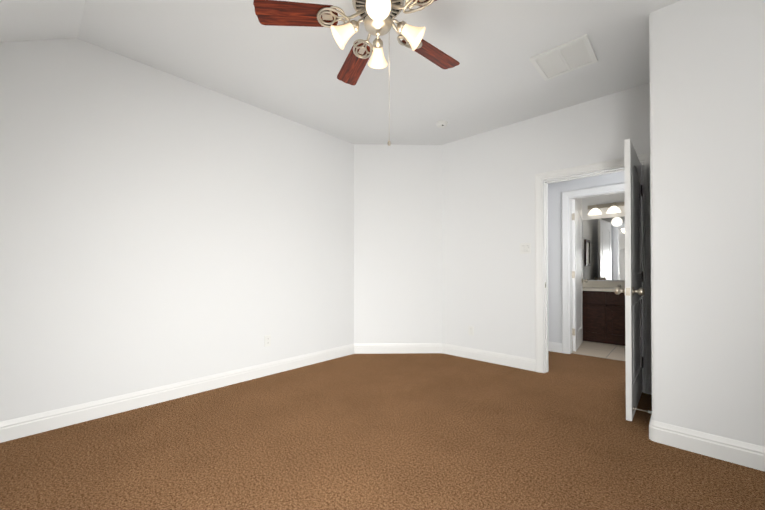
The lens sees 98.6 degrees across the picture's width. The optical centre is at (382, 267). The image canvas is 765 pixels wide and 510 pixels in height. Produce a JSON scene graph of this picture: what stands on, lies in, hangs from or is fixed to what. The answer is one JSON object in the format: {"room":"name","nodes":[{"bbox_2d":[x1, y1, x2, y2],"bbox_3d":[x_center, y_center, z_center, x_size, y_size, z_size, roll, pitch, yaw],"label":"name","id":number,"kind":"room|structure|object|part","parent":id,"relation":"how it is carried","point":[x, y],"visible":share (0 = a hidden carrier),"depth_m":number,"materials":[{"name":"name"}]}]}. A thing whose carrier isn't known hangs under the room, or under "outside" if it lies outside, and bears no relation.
{"room":"empty bedroom","nodes":[
{"label":"empty bedroom","id":0,"kind":"room"},
{"bbox_2d":[0,0,84,41],"bbox_3d":[-1.220,-1.171,0.216,4.916,1.222,1.837,0,-1,43],"label":"ceiling","id":1,"kind":"structure","parent":0,"point":[26,20],"depth_m":2.04,"materials":[{"name":"white paint"}]},
{"bbox_2d":[0,38,353,421],"bbox_3d":[-1.878,-0.267,2.771,0.120,2.750,4.362,0,-1,43],"label":"wall","id":2,"kind":"structure","parent":0,"point":[158,228],"depth_m":2.67,"materials":[{"name":"white paint"}]},
{"bbox_2d":[264,335,270,346],"bbox_3d":[-1.192,0.757,3.416,0.008,0.115,0.070,0,-1,43],"label":"outlet","id":3,"kind":"object","parent":2,"relation":"attached to","point":[267,340],"visible":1,"depth_m":3.41,"materials":[{"name":"white plastic"}]},
{"bbox_2d":[0,341,764,471],"bbox_3d":[0.425,1.038,1.989,4.316,0.128,6.100,0,-1,43],"label":"baseboard","id":4,"kind":"structure","parent":2,"relation":"attached to","point":[749,455],"depth_m":2.56,"materials":[{"name":"white paint"}]},
{"bbox_2d":[77,0,679,144],"bbox_3d":[1.553,-1.688,3.241,4.916,0.100,6.363,0,-1,43],"label":"ceiling","id":5,"kind":"structure","parent":0,"point":[238,50],"depth_m":2.58,"materials":[{"name":"white paint"}]},
{"bbox_2d":[253,0,459,145],"bbox_3d":[0.010,-1.155,1.793,1.249,0.988,1.237,0,-1,43],"label":"fan","id":6,"kind":"object","parent":5,"relation":"hanging from","point":[377,17],"visible":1,"depth_m":1.78,"materials":[{"name":"brown wood"}]},
{"bbox_3d":[-0.378,-1.368,1.760,0.590,0.096,0.140,0,0,-4],"label":"blade","id":7,"kind":"part","parent":6,"relation":"part of","materials":[{"name":"brown wood"}]},
{"bbox_3d":[-0.158,-1.365,2.115,0.140,0.096,0.590,0,-1,-22],"label":"blade","id":8,"kind":"part","parent":6,"relation":"part of","materials":[{"name":"brown wood"}]},
{"bbox_3d":[0.278,-1.369,1.600,0.590,0.096,0.140,0,-1,32],"label":"blade","id":9,"kind":"part","parent":6,"relation":"part of","materials":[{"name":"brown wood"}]},
{"bbox_3d":[0.247,-1.366,2.016,0.590,0.096,0.140,0,-1,-40],"label":"blade","id":10,"kind":"part","parent":6,"relation":"part of","materials":[{"name":"brown wood"}]},
{"bbox_2d":[436,120,447,127],"bbox_3d":[0.668,-1.613,3.711,0.132,0.042,0.132,0,-1,43],"label":"smoke detector","id":11,"kind":"object","parent":5,"relation":"attached to","point":[442,124],"visible":1,"depth_m":3.67,"materials":[{"name":"white plastic"}]},
{"bbox_2d":[529,34,597,80],"bbox_3d":[1.425,-1.635,2.586,0.390,0.016,0.390,0,-1,43],"label":"ceiling vent","id":12,"kind":"object","parent":5,"relation":"in","point":[570,56],"visible":1,"depth_m":2.57,"materials":[{"name":"white plastic"}]},
{"bbox_2d":[0,351,764,509],"bbox_3d":[0.343,1.131,1.900,4.916,0.060,6.460,0,-1,43],"label":"floor carpet","id":13,"kind":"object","parent":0,"point":[417,431],"visible":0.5,"depth_m":1.99,"materials":[{"name":"brown carpet"}]},
{"bbox_2d":[354,144,441,343],"bbox_3d":[0.205,-0.254,4.420,0.959,2.750,0.925,0,-1,43],"label":"wall","id":14,"kind":"structure","parent":0,"point":[397,243],"depth_m":4.34,"materials":[{"name":"white paint"}]},
{"bbox_2d":[442,85,640,358],"bbox_3d":[1.588,-0.259,3.697,2.097,2.750,0.120,0,-1,43],"label":"wall","id":15,"kind":"structure","parent":0,"point":[488,228],"depth_m":3.78,"materials":[{"name":"white paint"}]},
{"bbox_2d":[468,326,473,335],"bbox_3d":[1.090,0.773,4.058,0.070,0.115,0.008,0,-1,43],"label":"outlet","id":16,"kind":"object","parent":15,"relation":"attached to","point":[470,330],"visible":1,"depth_m":4.05,"materials":[{"name":"white plastic"}]},
{"bbox_2d":[520,243,530,253],"bbox_3d":[1.570,-0.215,3.623,0.116,0.117,0.014,0,-1,43],"label":"rocker light switch","id":17,"kind":"object","parent":15,"relation":"attached to","point":[525,248],"visible":1,"depth_m":3.62,"materials":[{"name":"white plastic"}]},
{"bbox_2d":[535,153,651,394],"bbox_3d":[2.058,0.050,3.262,0.990,2.125,0.162,0,-1,43],"label":"door frame","id":18,"kind":"structure","parent":15,"relation":"attached to","point":[541,321],"depth_m":3.30,"materials":[{"name":"white paint"}]},
{"bbox_2d":[572,198,581,340],"bbox_3d":[2.887,-0.248,5.129,0.120,2.750,1.600,0,-1,43],"label":"wall","id":19,"kind":"structure","parent":0,"point":[579,200],"depth_m":5.47,"materials":[{"name":"white paint"}]},
{"bbox_2d":[572,199,587,351],"bbox_3d":[2.767,0.101,4.665,0.177,2.016,0.762,0,-1,38],"label":"bathroom door","id":20,"kind":"structure","parent":19,"relation":"in","point":[577,304],"depth_m":4.52,"materials":[{"name":"white paint"}]},
{"bbox_2d":[548,171,623,342],"bbox_3d":[2.335,-0.253,4.468,1.900,2.750,0.120,0,-1,43],"label":"wall","id":21,"kind":"structure","parent":0,"point":[555,189],"depth_m":4.39,"materials":[{"name":"white paint"}]},
{"bbox_2d":[572,341,625,360],"bbox_3d":[3.619,1.154,4.459,2.250,0.056,1.740,0,-1,43],"label":"floor","id":22,"kind":"structure","parent":0,"point":[603,350],"depth_m":4.49,"materials":[{"name":"beige tile"}]},
{"bbox_2d":[583,281,610,343],"bbox_3d":[3.359,0.671,5.215,0.443,0.915,0.576,0,-1,43],"label":"base cabinet","id":23,"kind":"object","parent":22,"relation":"on","point":[603,312],"depth_m":4.98,"materials":[{"name":"brown wood"}]},
{"bbox_2d":[607,281,624,345],"bbox_3d":[3.663,0.668,4.936,0.462,0.915,0.576,0,-1,43],"label":"base cabinet","id":24,"kind":"object","parent":22,"relation":"on","point":[617,301],"depth_m":4.80,"materials":[{"name":"brown wood"}]},
{"bbox_2d":[582,193,624,280],"bbox_3d":[4.120,-0.249,5.001,1.870,2.750,0.120,0,-1,43],"label":"wall","id":25,"kind":"structure","parent":0,"point":[602,199],"depth_m":5.41,"materials":[{"name":"white paint"}]},
{"bbox_2d":[583,216,624,279],"bbox_3d":[3.861,-0.308,5.153,1.257,1.010,0.006,0,-1,43],"label":"bathroom mirror","id":26,"kind":"object","parent":25,"relation":"attached to","point":[603,248],"visible":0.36,"depth_m":5.37,"materials":[{"name":"clear glass"}]},
{"bbox_2d":[588,202,624,214],"bbox_3d":[3.651,-0.957,5.198,0.740,0.171,0.230,0,-1,43],"label":"sconce","id":27,"kind":"object","parent":25,"relation":"attached to","point":[613,208],"visible":0.6,"depth_m":5.28,"materials":[{"name":"white glass"}]},
{"bbox_2d":[641,83,649,392],"bbox_3d":[2.404,-0.266,2.948,0.119,2.750,0.120,0,-1,43],"label":"wall","id":28,"kind":"structure","parent":0,"point":[645,118],"depth_m":2.94,"materials":[{"name":"white paint"}]},
{"bbox_2d":[614,139,651,420],"bbox_3d":[2.044,0.085,2.642,0.211,2.016,0.822,0,-1,43],"label":"door","id":29,"kind":"structure","parent":28,"relation":"in","point":[633,290],"depth_m":2.42,"materials":[{"name":"white paint"}]},
{"bbox_2d":[649,0,764,446],"bbox_3d":[2.623,-0.273,2.062,1.401,2.750,1.130,0,-1,43],"label":"wall","id":30,"kind":"structure","parent":0,"point":[707,132],"depth_m":1.94,"materials":[{"name":"white paint"}]}
]}

